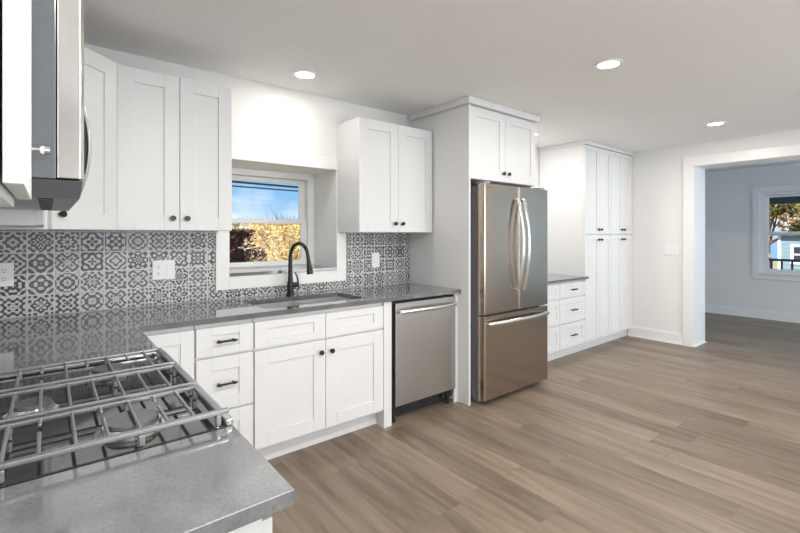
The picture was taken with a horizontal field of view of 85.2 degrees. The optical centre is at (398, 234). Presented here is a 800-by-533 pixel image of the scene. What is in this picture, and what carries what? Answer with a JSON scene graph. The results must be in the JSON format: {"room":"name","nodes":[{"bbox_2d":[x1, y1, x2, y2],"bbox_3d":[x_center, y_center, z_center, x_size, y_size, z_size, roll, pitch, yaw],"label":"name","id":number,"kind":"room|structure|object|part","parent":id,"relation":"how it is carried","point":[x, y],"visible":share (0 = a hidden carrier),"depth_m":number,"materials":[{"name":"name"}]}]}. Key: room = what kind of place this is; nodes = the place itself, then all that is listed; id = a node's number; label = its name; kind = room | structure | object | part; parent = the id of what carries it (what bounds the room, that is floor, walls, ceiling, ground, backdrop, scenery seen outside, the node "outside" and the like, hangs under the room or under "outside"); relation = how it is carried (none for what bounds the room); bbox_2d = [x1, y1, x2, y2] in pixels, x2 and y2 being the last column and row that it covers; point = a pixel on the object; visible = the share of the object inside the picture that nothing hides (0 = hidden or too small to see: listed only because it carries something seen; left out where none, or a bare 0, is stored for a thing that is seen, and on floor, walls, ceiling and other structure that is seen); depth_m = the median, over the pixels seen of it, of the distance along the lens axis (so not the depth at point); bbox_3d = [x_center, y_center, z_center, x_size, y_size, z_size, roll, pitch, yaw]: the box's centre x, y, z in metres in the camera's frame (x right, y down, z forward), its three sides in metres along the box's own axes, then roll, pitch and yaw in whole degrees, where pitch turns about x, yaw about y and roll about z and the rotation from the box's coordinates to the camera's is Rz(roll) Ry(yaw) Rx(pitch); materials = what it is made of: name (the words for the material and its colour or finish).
{"room":"kitchen","nodes":[
{"label":"kitchen","id":0,"kind":"room"},
{"bbox_2d":[0,44,538,319],"bbox_3d":[0.161,0.137,4.353,6.360,2.441,0.470,0,0,-39],"label":"wall","id":1,"kind":"structure","parent":0,"point":[264,116],"depth_m":3.29,"materials":[{"name":"paint"}]},
{"bbox_2d":[0,46,116,230],"bbox_3d":[-1.739,-0.461,2.125,0.604,0.881,0.609,0,0,-39],"label":"upper cabinet","id":2,"kind":"object","parent":1,"relation":"attached to","point":[96,208],"visible":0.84,"depth_m":2.18,"materials":[{"name":"paint"}]},
{"bbox_3d":[-1.506,-0.090,1.946,0.026,0.031,0.031,0,0,6],"label":"knob","id":3,"kind":"part","parent":2,"relation":"part of","materials":[{"name":"brown metal"}]},
{"bbox_3d":[-1.513,-0.461,2.102,0.020,0.877,0.380,0,0,6],"label":"door","id":4,"kind":"part","parent":2,"relation":"part of","materials":[{"name":"paint"}]},
{"bbox_2d":[112,64,231,230],"bbox_3d":[-1.351,-0.461,2.603,0.600,0.881,0.351,0,0,-39],"label":"upper cabinet","id":5,"kind":"object","parent":1,"relation":"attached to","point":[174,133],"visible":0.97,"depth_m":2.47,"materials":[{"name":"paint"}]},
{"bbox_3d":[-1.378,-0.461,2.402,0.302,0.877,0.020,0,0,-39],"label":"door","id":6,"kind":"part","parent":5,"relation":"part of","materials":[{"name":"paint"}]},
{"bbox_3d":[-1.145,-0.461,2.591,0.291,0.877,0.020,0,0,-39],"label":"door","id":7,"kind":"part","parent":5,"relation":"part of","materials":[{"name":"paint"}]},
{"bbox_2d":[0,230,409,318],"bbox_3d":[-1.032,0.211,3.081,2.905,0.460,0.007,0,0,-39],"label":"tile backsplash","id":8,"kind":"structure","parent":1,"relation":"attached to","point":[56,272],"depth_m":2.60,"materials":[{"name":"grey tile"}]},
{"bbox_2d":[0,263,13,286],"bbox_3d":[-2.044,0.210,2.252,0.078,0.122,0.010,0,0,-39],"label":"outlet plate","id":9,"kind":"object","parent":8,"relation":"attached to","point":[6,269],"visible":1,"depth_m":2.26,"materials":[{"name":"white plastic"}]},
{"bbox_2d":[0,268,7,273],"bbox_3d":[-2.042,0.189,2.249,0.032,0.032,0.001,0,0,-39],"label":"socket","id":10,"kind":"object","parent":9,"relation":"attached to","point":[2,270],"depth_m":2.25,"materials":[{"name":"white plastic"}]},
{"bbox_2d":[0,276,7,281],"bbox_3d":[-2.042,0.231,2.249,0.032,0.032,0.001,0,0,-39],"label":"socket","id":11,"kind":"object","parent":9,"relation":"attached to","point":[2,278],"depth_m":2.25,"materials":[{"name":"white plastic"}]},
{"bbox_2d":[152,260,174,279],"bbox_3d":[-1.468,0.223,2.717,0.126,0.120,0.012,0,0,-39],"label":"outlet plate","id":12,"kind":"object","parent":8,"relation":"attached to","point":[161,269],"visible":1,"depth_m":2.71,"materials":[{"name":"white plastic"}]},
{"bbox_2d":[372,253,379,266],"bbox_3d":[-0.198,0.223,3.742,0.078,0.125,0.012,0,0,-39],"label":"switch plate","id":13,"kind":"object","parent":8,"relation":"attached to","point":[375,256],"visible":1,"depth_m":3.74,"materials":[{"name":"white plastic"}]},
{"bbox_2d":[215,145,345,290],"bbox_3d":[-0.832,-0.115,3.237,1.020,0.987,0.018,0,0,-39],"label":"trim","id":14,"kind":"structure","parent":1,"relation":"attached to","point":[223,281],"depth_m":3.16,"materials":[{"name":"paint"}]},
{"bbox_2d":[230,167,336,276],"bbox_3d":[-0.977,-0.113,3.419,0.843,0.804,0.492,0,0,-39],"label":"window","id":15,"kind":"structure","parent":1,"relation":"in","point":[305,182],"depth_m":3.61,"materials":[{"name":"paint"}]},
{"bbox_3d":[-1.107,-0.275,3.579,0.719,0.376,0.030,0,0,-39],"label":"sash","id":16,"kind":"part","parent":15,"relation":"part of","materials":[{"name":"paint"}]},
{"bbox_3d":[-1.085,0.068,3.552,0.719,0.382,0.030,0,0,-39],"label":"sash","id":17,"kind":"part","parent":15,"relation":"part of","materials":[{"name":"paint"}]},
{"bbox_3d":[-0.977,0.278,3.419,0.841,0.022,0.492,0,0,-39],"label":"sill","id":18,"kind":"part","parent":15,"relation":"part of","materials":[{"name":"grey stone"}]},
{"bbox_2d":[337,117,431,232],"bbox_3d":[-0.096,-0.449,3.620,0.755,0.870,0.346,0,0,-39],"label":"upper cabinet","id":19,"kind":"object","parent":1,"relation":"attached to","point":[385,169],"visible":1,"depth_m":3.45,"materials":[{"name":"paint"}]},
{"bbox_3d":[-0.157,-0.449,3.395,0.374,0.866,0.020,0,0,-39],"label":"door","id":20,"kind":"part","parent":19,"relation":"part of","materials":[{"name":"paint"}]},
{"bbox_3d":[0.137,-0.449,3.632,0.374,0.866,0.020,0,0,-39],"label":"door","id":21,"kind":"part","parent":19,"relation":"part of","materials":[{"name":"paint"}]},
{"bbox_2d":[84,0,799,171],"bbox_3d":[3.141,-1.159,2.954,9.540,0.150,6.550,0,0,-39],"label":"ceiling","id":22,"kind":"structure","parent":0,"point":[688,65],"depth_m":2.57,"materials":[{"name":"white paint"}]},
{"bbox_2d":[292,70,317,79],"bbox_3d":[-0.638,-1.081,2.955,0.170,0.007,0.170,0,0,-39],"label":"recessed light","id":23,"kind":"object","parent":22,"relation":"in","point":[300,74],"visible":1,"depth_m":2.94,"materials":[{"name":"white plastic"}]},
{"bbox_2d":[594,59,622,69],"bbox_3d":[1.336,-1.081,2.773,0.170,0.007,0.170,0,0,-39],"label":"recessed light","id":24,"kind":"object","parent":22,"relation":"in","point":[609,63],"visible":1,"depth_m":2.77,"materials":[{"name":"white plastic"}]},
{"bbox_2d":[705,121,725,125],"bbox_3d":[3.104,-1.081,4.265,0.170,0.007,0.170,0,0,-39],"label":"recessed light","id":25,"kind":"object","parent":22,"relation":"in","point":[717,122],"visible":1,"depth_m":4.25,"materials":[{"name":"white plastic"}]},
{"bbox_2d":[267,312,799,532],"bbox_3d":[3.141,1.417,2.954,9.540,0.120,6.550,0,0,-39],"label":"floor","id":26,"kind":"structure","parent":0,"point":[626,434],"depth_m":2.64,"materials":[{"name":"wood"}]},
{"bbox_2d":[0,348,232,488],"bbox_3d":[-0.851,0.866,1.127,0.722,0.922,0.764,0,0,-39],"label":"gas range","id":27,"kind":"object","parent":26,"relation":"on","point":[55,418],"visible":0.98,"depth_m":1.03,"materials":[{"name":"metal"}]},
{"bbox_3d":[-0.910,0.433,1.080,0.108,0.016,0.108,0,0,-39],"label":"burner","id":28,"kind":"part","parent":27,"relation":"part of","materials":[{"name":"metal"}]},
{"bbox_3d":[-0.606,0.433,0.989,0.146,0.016,0.146,0,0,-39],"label":"burner","id":29,"kind":"part","parent":27,"relation":"part of","materials":[{"name":"metal"}]},
{"bbox_2d":[143,326,193,378],"bbox_3d":[-1.604,0.915,2.214,0.906,0.884,0.600,0,0,-39],"label":"base cabinet","id":30,"kind":"object","parent":26,"relation":"on","point":[178,343],"visible":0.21,"depth_m":2.22,"materials":[{"name":"paint"}]},
{"bbox_2d":[0,282,460,370],"bbox_3d":[-0.642,0.458,2.599,2.907,0.029,1.250,0,0,-39],"label":"countertop","id":31,"kind":"structure","parent":30,"relation":"on","point":[25,342],"depth_m":2.23,"materials":[{"name":"grey stone"}]},
{"bbox_2d":[286,242,312,295],"bbox_3d":[-0.705,0.248,3.082,0.104,0.389,0.258,0,0,-39],"label":"faucet","id":32,"kind":"object","parent":31,"relation":"on","point":[290,284],"visible":1,"depth_m":3.13,"materials":[{"name":"brown metal"}]},
{"bbox_3d":[-0.754,0.332,3.170,0.054,0.111,0.038,0,0,-39],"label":"lever handle","id":33,"kind":"part","parent":32,"relation":"part of","materials":[{"name":"brown metal"}]},
{"bbox_3d":[-0.711,0.198,3.087,0.225,0.289,0.038,0,0,39],"label":"spout","id":34,"kind":"part","parent":32,"relation":"part of","materials":[{"name":"brown metal"}]},
{"bbox_2d":[255,296,349,308],"bbox_3d":[-0.629,0.568,2.940,0.715,0.190,0.365,0,0,-39],"label":"sink","id":35,"kind":"object","parent":31,"relation":"in","point":[327,299],"visible":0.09,"depth_m":3.07,"materials":[{"name":"metal"}]},
{"bbox_3d":[-0.770,0.568,2.826,0.352,0.190,0.365,0,0,-39],"label":"bowl","id":36,"kind":"part","parent":35,"relation":"part of","materials":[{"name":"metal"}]},
{"bbox_3d":[-0.488,0.568,3.054,0.353,0.190,0.365,0,0,-39],"label":"bowl","id":37,"kind":"part","parent":35,"relation":"part of","materials":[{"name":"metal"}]},
{"bbox_2d":[194,319,252,445],"bbox_3d":[-1.119,0.915,2.584,0.306,0.884,0.634,0,0,-39],"label":"base cabinet","id":38,"kind":"object","parent":26,"relation":"on","point":[223,354],"visible":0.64,"depth_m":2.38,"materials":[{"name":"paint"}]},
{"bbox_3d":[-0.947,0.807,2.372,0.299,0.286,0.020,0,0,-39],"label":"drawer","id":39,"kind":"part","parent":38,"relation":"part of","materials":[{"name":"paint"}]},
{"bbox_3d":[-0.947,0.576,2.372,0.299,0.152,0.020,0,0,-39],"label":"drawer","id":40,"kind":"part","parent":38,"relation":"part of","materials":[{"name":"paint"}]},
{"bbox_3d":[-0.930,0.807,2.351,0.108,0.017,0.034,0,0,-39],"label":"pull handle","id":41,"kind":"part","parent":38,"relation":"part of","materials":[{"name":"brown metal"}]},
{"bbox_3d":[-0.930,0.576,2.351,0.108,0.017,0.034,0,0,-39],"label":"pull handle","id":42,"kind":"part","parent":38,"relation":"part of","materials":[{"name":"brown metal"}]},
{"bbox_3d":[-0.947,1.095,2.372,0.299,0.265,0.020,0,0,-39],"label":"drawer","id":43,"kind":"part","parent":38,"relation":"part of","materials":[{"name":"paint"}]},
{"bbox_2d":[229,515,271,532],"bbox_3d":[-0.540,0.915,0.695,0.654,0.884,0.290,0,0,-39],"label":"base cabinet","id":44,"kind":"object","parent":26,"relation":"on","point":[264,525],"visible":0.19,"depth_m":0.75,"materials":[{"name":"paint"}]},
{"bbox_2d":[0,426,293,532],"bbox_3d":[-0.537,0.458,0.677,0.655,0.029,0.323,0,0,-39],"label":"countertop","id":45,"kind":"structure","parent":44,"relation":"on","point":[216,481],"depth_m":0.75,"materials":[{"name":"grey stone"}]},
{"bbox_3d":[-0.319,0.576,0.873,0.020,0.152,0.282,0,0,-39],"label":"drawer","id":46,"kind":"part","parent":44,"relation":"part of","materials":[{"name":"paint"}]},
{"bbox_2d":[252,296,391,459],"bbox_3d":[-0.616,0.915,2.995,0.985,0.884,0.626,0,0,-39],"label":"base cabinet","id":47,"kind":"object","parent":26,"relation":"on","point":[319,376],"visible":0.89,"depth_m":2.73,"materials":[{"name":"paint"}]},
{"bbox_3d":[-0.646,0.577,2.615,0.453,0.154,0.020,0,0,-39],"label":"drawer","id":48,"kind":"part","parent":47,"relation":"part of","materials":[{"name":"paint"}]},
{"bbox_3d":[-0.646,0.947,2.615,0.453,0.560,0.020,0,0,-39],"label":"door","id":49,"kind":"part","parent":47,"relation":"part of","materials":[{"name":"paint"}]},
{"bbox_3d":[-0.290,0.577,2.902,0.453,0.154,0.020,0,0,-39],"label":"drawer","id":50,"kind":"part","parent":47,"relation":"part of","materials":[{"name":"paint"}]},
{"bbox_3d":[-0.290,0.947,2.902,0.453,0.560,0.020,0,0,-39],"label":"door","id":51,"kind":"part","parent":47,"relation":"part of","materials":[{"name":"paint"}]},
{"bbox_2d":[392,294,456,422],"bbox_3d":[0.043,0.923,3.487,0.632,0.868,0.648,0,0,-39],"label":"dishwasher","id":52,"kind":"object","parent":26,"relation":"on","point":[423,329],"visible":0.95,"depth_m":3.25,"materials":[{"name":"silver metal"}]},
{"bbox_3d":[0.146,1.302,3.360,0.632,0.090,0.015,0,0,-39],"label":"toe panel","id":53,"kind":"part","parent":52,"relation":"part of","materials":[{"name":"black plastic"}]},
{"bbox_3d":[0.235,0.554,3.261,0.567,0.032,0.056,0,0,-39],"label":"handle","id":54,"kind":"part","parent":52,"relation":"part of","materials":[{"name":"metal"}]},
{"bbox_2d":[408,96,539,405],"bbox_3d":[0.687,0.137,3.993,0.996,2.440,0.749,0,0,-39],"label":"refrigerator surround","id":55,"kind":"object","parent":26,"relation":"on","point":[474,139],"visible":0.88,"depth_m":3.63,"materials":[{"name":"paint"}]},
{"bbox_3d":[0.333,0.165,3.723,0.020,2.385,0.724,0,0,-39],"label":"panel","id":56,"kind":"part","parent":55,"relation":"part of","materials":[{"name":"paint"}]},
{"bbox_3d":[0.734,-0.735,3.603,0.445,0.580,0.020,0,0,-39],"label":"door","id":57,"kind":"part","parent":55,"relation":"part of","materials":[{"name":"paint"}]},
{"bbox_3d":[1.083,-0.735,3.884,0.445,0.580,0.020,0,0,-39],"label":"door","id":58,"kind":"part","parent":55,"relation":"part of","materials":[{"name":"paint"}]},
{"bbox_2d":[470,181,549,401],"bbox_3d":[0.794,0.468,3.951,0.890,1.778,0.879,0,0,-39],"label":"refrigerator","id":59,"kind":"object","parent":26,"relation":"on","point":[509,313],"visible":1,"depth_m":3.57,"materials":[{"name":"metal"}]},
{"bbox_3d":[0.816,0.117,3.567,0.442,1.035,0.075,0,0,-39],"label":"door","id":60,"kind":"part","parent":59,"relation":"part of","materials":[{"name":"metal"}]},
{"bbox_3d":[0.991,0.981,3.708,0.890,0.663,0.075,0,0,-39],"label":"freezer drawer","id":61,"kind":"part","parent":59,"relation":"part of","materials":[{"name":"metal"}]},
{"bbox_3d":[1.013,0.087,3.620,0.034,0.777,0.089,0,0,-39],"label":"handle","id":62,"kind":"part","parent":59,"relation":"part of","materials":[{"name":"metal"}]},
{"bbox_3d":[1.073,0.087,3.669,0.034,0.777,0.089,0,0,-39],"label":"handle","id":63,"kind":"part","parent":59,"relation":"part of","materials":[{"name":"metal"}]},
{"bbox_3d":[1.165,0.117,3.849,0.442,1.035,0.075,0,0,-39],"label":"door","id":64,"kind":"part","parent":59,"relation":"part of","materials":[{"name":"metal"}]},
{"bbox_2d":[545,283,559,360],"bbox_3d":[1.287,0.936,4.680,0.683,0.842,0.634,0,0,-39],"label":"base cabinet","id":65,"kind":"object","parent":26,"relation":"on","point":[553,304],"visible":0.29,"depth_m":4.61,"materials":[{"name":"paint"}]},
{"bbox_3d":[1.458,0.839,4.468,0.677,0.267,0.020,0,0,-39],"label":"drawer","id":66,"kind":"part","parent":65,"relation":"part of","materials":[{"name":"paint"}]},
{"bbox_3d":[1.458,1.118,4.468,0.677,0.268,0.020,0,0,-39],"label":"drawer","id":67,"kind":"part","parent":65,"relation":"part of","materials":[{"name":"paint"}]},
{"bbox_3d":[1.458,0.613,4.468,0.677,0.160,0.020,0,0,-39],"label":"drawer","id":68,"kind":"part","parent":65,"relation":"part of","materials":[{"name":"paint"}]},
{"bbox_2d":[555,280,584,358],"bbox_3d":[1.761,0.936,5.063,0.530,0.842,0.634,0,0,-39],"label":"base cabinet","id":69,"kind":"object","parent":26,"relation":"on","point":[572,297],"visible":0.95,"depth_m":4.84,"materials":[{"name":"paint"}]},
{"bbox_2d":[548,274,588,283],"bbox_3d":[1.502,0.500,4.865,1.250,0.027,0.634,0,0,-39],"label":"countertop","id":70,"kind":"structure","parent":69,"relation":"on","point":[552,278],"depth_m":4.88,"materials":[{"name":"grey stone"}]},
{"bbox_3d":[1.933,1.118,4.851,0.524,0.268,0.020,0,0,-39],"label":"drawer","id":71,"kind":"part","parent":69,"relation":"part of","materials":[{"name":"paint"}]},
{"bbox_3d":[1.933,0.839,4.851,0.524,0.267,0.020,0,0,-39],"label":"drawer","id":72,"kind":"part","parent":69,"relation":"part of","materials":[{"name":"paint"}]},
{"bbox_3d":[1.933,0.613,4.851,0.524,0.160,0.020,0,0,-39],"label":"drawer","id":73,"kind":"part","parent":69,"relation":"part of","materials":[{"name":"paint"}]},
{"bbox_2d":[539,140,611,350],"bbox_3d":[2.209,0.137,5.430,0.632,2.440,0.626,0,0,-39],"label":"pantry cabinet","id":74,"kind":"object","parent":26,"relation":"on","point":[576,176],"visible":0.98,"depth_m":5.19,"materials":[{"name":"paint"}]},
{"bbox_3d":[2.269,-0.516,5.123,0.326,1.030,0.020,0,0,-39],"label":"door","id":75,"kind":"part","parent":74,"relation":"part of","materials":[{"name":"paint"}]},
{"bbox_3d":[2.269,0.629,5.123,0.326,1.236,0.020,0,0,-39],"label":"door","id":76,"kind":"part","parent":74,"relation":"part of","materials":[{"name":"paint"}]},
{"bbox_3d":[2.512,-0.516,5.319,0.294,1.030,0.020,0,0,-39],"label":"door","id":77,"kind":"part","parent":74,"relation":"part of","materials":[{"name":"paint"}]},
{"bbox_3d":[2.512,0.629,5.319,0.294,1.236,0.020,0,0,-39],"label":"door","id":78,"kind":"part","parent":74,"relation":"part of","materials":[{"name":"paint"}]},
{"bbox_2d":[606,147,632,341],"bbox_3d":[2.686,0.137,5.815,0.589,2.440,0.626,0,0,-39],"label":"pantry cabinet","id":79,"kind":"object","parent":26,"relation":"on","point":[621,160],"visible":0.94,"depth_m":5.59,"materials":[{"name":"paint"}]},
{"bbox_3d":[2.751,-0.516,5.512,0.304,1.030,0.020,0,0,-39],"label":"door","id":80,"kind":"part","parent":79,"relation":"part of","materials":[{"name":"paint"}]},
{"bbox_3d":[2.751,0.629,5.512,0.304,1.236,0.020,0,0,-39],"label":"door","id":81,"kind":"part","parent":79,"relation":"part of","materials":[{"name":"paint"}]},
{"bbox_3d":[2.979,-0.516,5.696,0.276,1.030,0.020,0,0,-39],"label":"door","id":82,"kind":"part","parent":79,"relation":"part of","materials":[{"name":"paint"}]},
{"bbox_3d":[2.979,0.629,5.696,0.276,1.236,0.020,0,0,-39],"label":"door","id":83,"kind":"part","parent":79,"relation":"part of","materials":[{"name":"paint"}]},
{"bbox_2d":[627,129,799,334],"bbox_3d":[4.625,0.137,4.197,0.390,2.441,6.320,0,0,-39],"label":"wall","id":84,"kind":"structure","parent":0,"point":[657,174],"depth_m":5.50,"materials":[{"name":"paint"}]},
{"bbox_2d":[627,326,682,344],"bbox_3d":[3.259,1.287,5.557,0.027,0.140,0.648,0,0,-39],"label":"baseboard","id":85,"kind":"structure","parent":84,"relation":"attached to","point":[639,332],"depth_m":5.53,"materials":[{"name":"paint"}]},
{"bbox_2d":[664,246,678,255],"bbox_3d":[3.389,0.207,5.407,0.012,0.115,0.170,0,0,-39],"label":"switch plate","id":86,"kind":"object","parent":84,"relation":"attached to","point":[668,250],"visible":1,"depth_m":5.40,"materials":[{"name":"white plastic"}]},
{"bbox_2d":[683,144,799,346],"bbox_3d":[4.498,0.214,4.339,0.410,2.285,2.800,0,0,-39],"label":"trim","id":87,"kind":"structure","parent":84,"relation":"attached to","point":[694,168],"depth_m":5.25,"materials":[{"name":"paint"}]},
{"bbox_2d":[705,163,799,313],"bbox_3d":[6.743,0.137,5.959,0.140,2.441,6.400,0,0,-39],"label":"wall","id":88,"kind":"structure","parent":0,"point":[729,282],"depth_m":7.23,"materials":[{"name":"paint"}]},
{"bbox_2d":[705,304,799,322],"bbox_3d":[6.716,1.287,5.860,0.027,0.140,6.220,0,0,-39],"label":"baseboard","id":89,"kind":"structure","parent":88,"relation":"attached to","point":[735,311],"depth_m":7.04,"materials":[{"name":"paint"}]},
{"bbox_2d":[752,184,799,281],"bbox_3d":[6.147,-0.021,6.570,0.060,1.485,1.280,0,0,-39],"label":"trim","id":90,"kind":"structure","parent":88,"relation":"attached to","point":[756,191],"depth_m":7.00,"materials":[{"name":"paint"}]},
{"bbox_2d":[760,191,799,274],"bbox_3d":[6.209,-0.021,6.620,0.100,1.285,1.100,0,0,-39],"label":"window","id":91,"kind":"structure","parent":88,"relation":"in","point":[764,197],"depth_m":6.98,"materials":[{"name":"paint"}]},
{"bbox_3d":[6.197,0.276,6.611,0.030,0.629,0.996,0,0,-39],"label":"sash","id":92,"kind":"part","parent":91,"relation":"part of","materials":[{"name":"paint"}]},
{"bbox_3d":[6.225,-0.312,6.633,0.030,0.618,0.996,0,0,-39],"label":"sash","id":93,"kind":"part","parent":91,"relation":"part of","materials":[{"name":"paint"}]},
{"bbox_3d":[-0.464,0.137,-0.054,0.150,2.441,6.400,0,0,-39],"label":"wall","id":94,"kind":"structure","parent":0,"visible":0},
{"bbox_2d":[0,209,44,227],"bbox_3d":[-1.468,-0.465,1.556,0.310,0.873,0.636,0,0,-39],"label":"upper cabinet","id":95,"kind":"object","parent":94,"relation":"attached to","point":[8,217],"visible":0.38,"depth_m":1.38,"materials":[{"name":"paint"}]},
{"bbox_3d":[-1.256,-0.465,1.523,0.020,0.869,0.314,0,0,-39],"label":"door","id":96,"kind":"part","parent":95,"relation":"part of","materials":[{"name":"paint"}]},
{"bbox_2d":[0,0,49,206],"bbox_3d":[-0.671,-0.474,0.579,0.324,0.853,0.323,0,0,-39],"label":"upper cabinet","id":97,"kind":"object","parent":94,"relation":"attached to","point":[16,148],"visible":1,"depth_m":0.54,"materials":[{"name":"paint"}]},
{"bbox_3d":[-0.573,-0.480,0.658,0.020,0.837,0.323,0,0,-39],"label":"door","id":98,"kind":"part","parent":97,"relation":"part of","materials":[{"name":"paint"}]},
{"bbox_3d":[-0.637,-0.150,0.774,0.026,0.017,0.017,0,0,-39],"label":"knob","id":99,"kind":"part","parent":97,"relation":"part of","materials":[{"name":"metal"}]},
{"bbox_2d":[0,0,91,210],"bbox_3d":[-0.976,-0.300,1.039,0.425,0.452,0.757,0,0,-39],"label":"microwave","id":100,"kind":"object","parent":94,"relation":"attached to","point":[60,121],"visible":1,"depth_m":0.83,"materials":[{"name":"metal"}]},
{"bbox_3d":[-0.823,-0.315,1.075,0.042,0.418,0.620,0,0,-39],"label":"door","id":101,"kind":"part","parent":100,"relation":"part of","materials":[{"name":"metal"}]},
{"bbox_3d":[-0.970,-0.269,1.329,0.051,0.352,0.034,0,0,-39],"label":"handle","id":102,"kind":"part","parent":100,"relation":"part of","materials":[{"name":"metal"}]},
{"label":"outside","id":103,"kind":"structure","parent":0,"visible":0},
{"bbox_2d":[245,250,777,268],"bbox_3d":[-1.643,2.807,17.953,100.000,0.300,110.000,0,0,-39],"label":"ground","id":104,"kind":"structure","parent":103,"point":[775,263],"depth_m":43.79,"materials":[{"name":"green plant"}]},
{"bbox_2d":[229,217,267,262],"bbox_3d":[-4.175,1.063,11.014,1.894,3.288,2.796,0,0,8],"label":"bush","id":105,"kind":"object","parent":104,"relation":"on","point":[237,236],"visible":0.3,"depth_m":10.93,"materials":[{"name":"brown plant"}]},
{"bbox_2d":[232,223,267,249],"bbox_3d":[-10.216,0.533,23.488,4.377,4.348,4.752,0,0,30],"label":"maple tree","id":106,"kind":"object","parent":104,"relation":"on","point":[232,223],"visible":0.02,"depth_m":24.36,"materials":[{"name":"green plant"}]},
{"bbox_2d":[233,216,299,261],"bbox_3d":[-4.087,0.803,16.359,3.690,3.809,4.144,0,0,25],"label":"maple tree","id":107,"kind":"object","parent":104,"relation":"on","point":[280,230],"visible":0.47,"depth_m":15.71,"materials":[{"name":"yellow plant"}]},
{"bbox_2d":[240,205,298,260],"bbox_3d":[-7.618,0.366,28.814,4.824,4.681,5.637,0,0,-6],"label":"maple tree","id":108,"kind":"object","parent":104,"relation":"on","point":[269,226],"visible":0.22,"depth_m":27.38,"materials":[{"name":"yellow plant"}]},
{"bbox_2d":[769,204,799,268],"bbox_3d":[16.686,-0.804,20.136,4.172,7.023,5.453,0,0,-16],"label":"oak tree","id":109,"kind":"object","parent":104,"relation":"on","point":[774,210],"visible":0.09,"depth_m":19.42,"materials":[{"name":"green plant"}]},
{"bbox_2d":[769,196,799,269],"bbox_3d":[7.419,0.857,6.762,1.900,3.600,7.200,0,0,-39],"label":"porch","id":110,"kind":"object","parent":104,"relation":"on","point":[795,199],"visible":0.06,"depth_m":8.22,"materials":[{"name":"paint"}]},
{"bbox_3d":[8.088,0.865,7.302,0.060,0.785,7.200,0,0,-39],"label":"rail","id":111,"kind":"part","parent":110,"relation":"part of","materials":[{"name":"paint"}]},
{"bbox_2d":[770,234,799,269],"bbox_3d":[17.263,1.327,12.088,6.550,2.660,9.520,0,0,-39],"label":"house","id":112,"kind":"structure","parent":104,"relation":"on","point":[788,244],"depth_m":13.57,"materials":[{"name":"paint"}]},
{"bbox_3d":[12.513,0.632,13.144,0.010,0.470,0.870,0,0,-39],"label":"pane","id":113,"kind":"part","parent":112,"relation":"part of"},
{"bbox_3d":[-13.463,-0.168,7.123,0.280,5.750,1.200,0,0,-39],"label":"utility pole","id":114,"kind":"object","parent":104,"relation":"on","visible":0},
{"bbox_2d":[232,180,297,187],"bbox_3d":[-2.260,-1.813,16.169,28.563,0.450,0.061,0,0,-39],"label":"power cable","id":115,"kind":"object","parent":114,"relation":"attached to","point":[233,181],"visible":0.09,"depth_m":14.38,"materials":[{"name":"black rubber"}]},
{"bbox_2d":[232,185,297,191],"bbox_3d":[-2.260,-1.668,16.169,28.562,0.394,0.038,0,0,-39],"label":"power cable","id":116,"kind":"object","parent":114,"relation":"attached to","point":[232,185],"visible":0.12,"depth_m":14.38,"materials":[{"name":"black rubber"}]}
]}

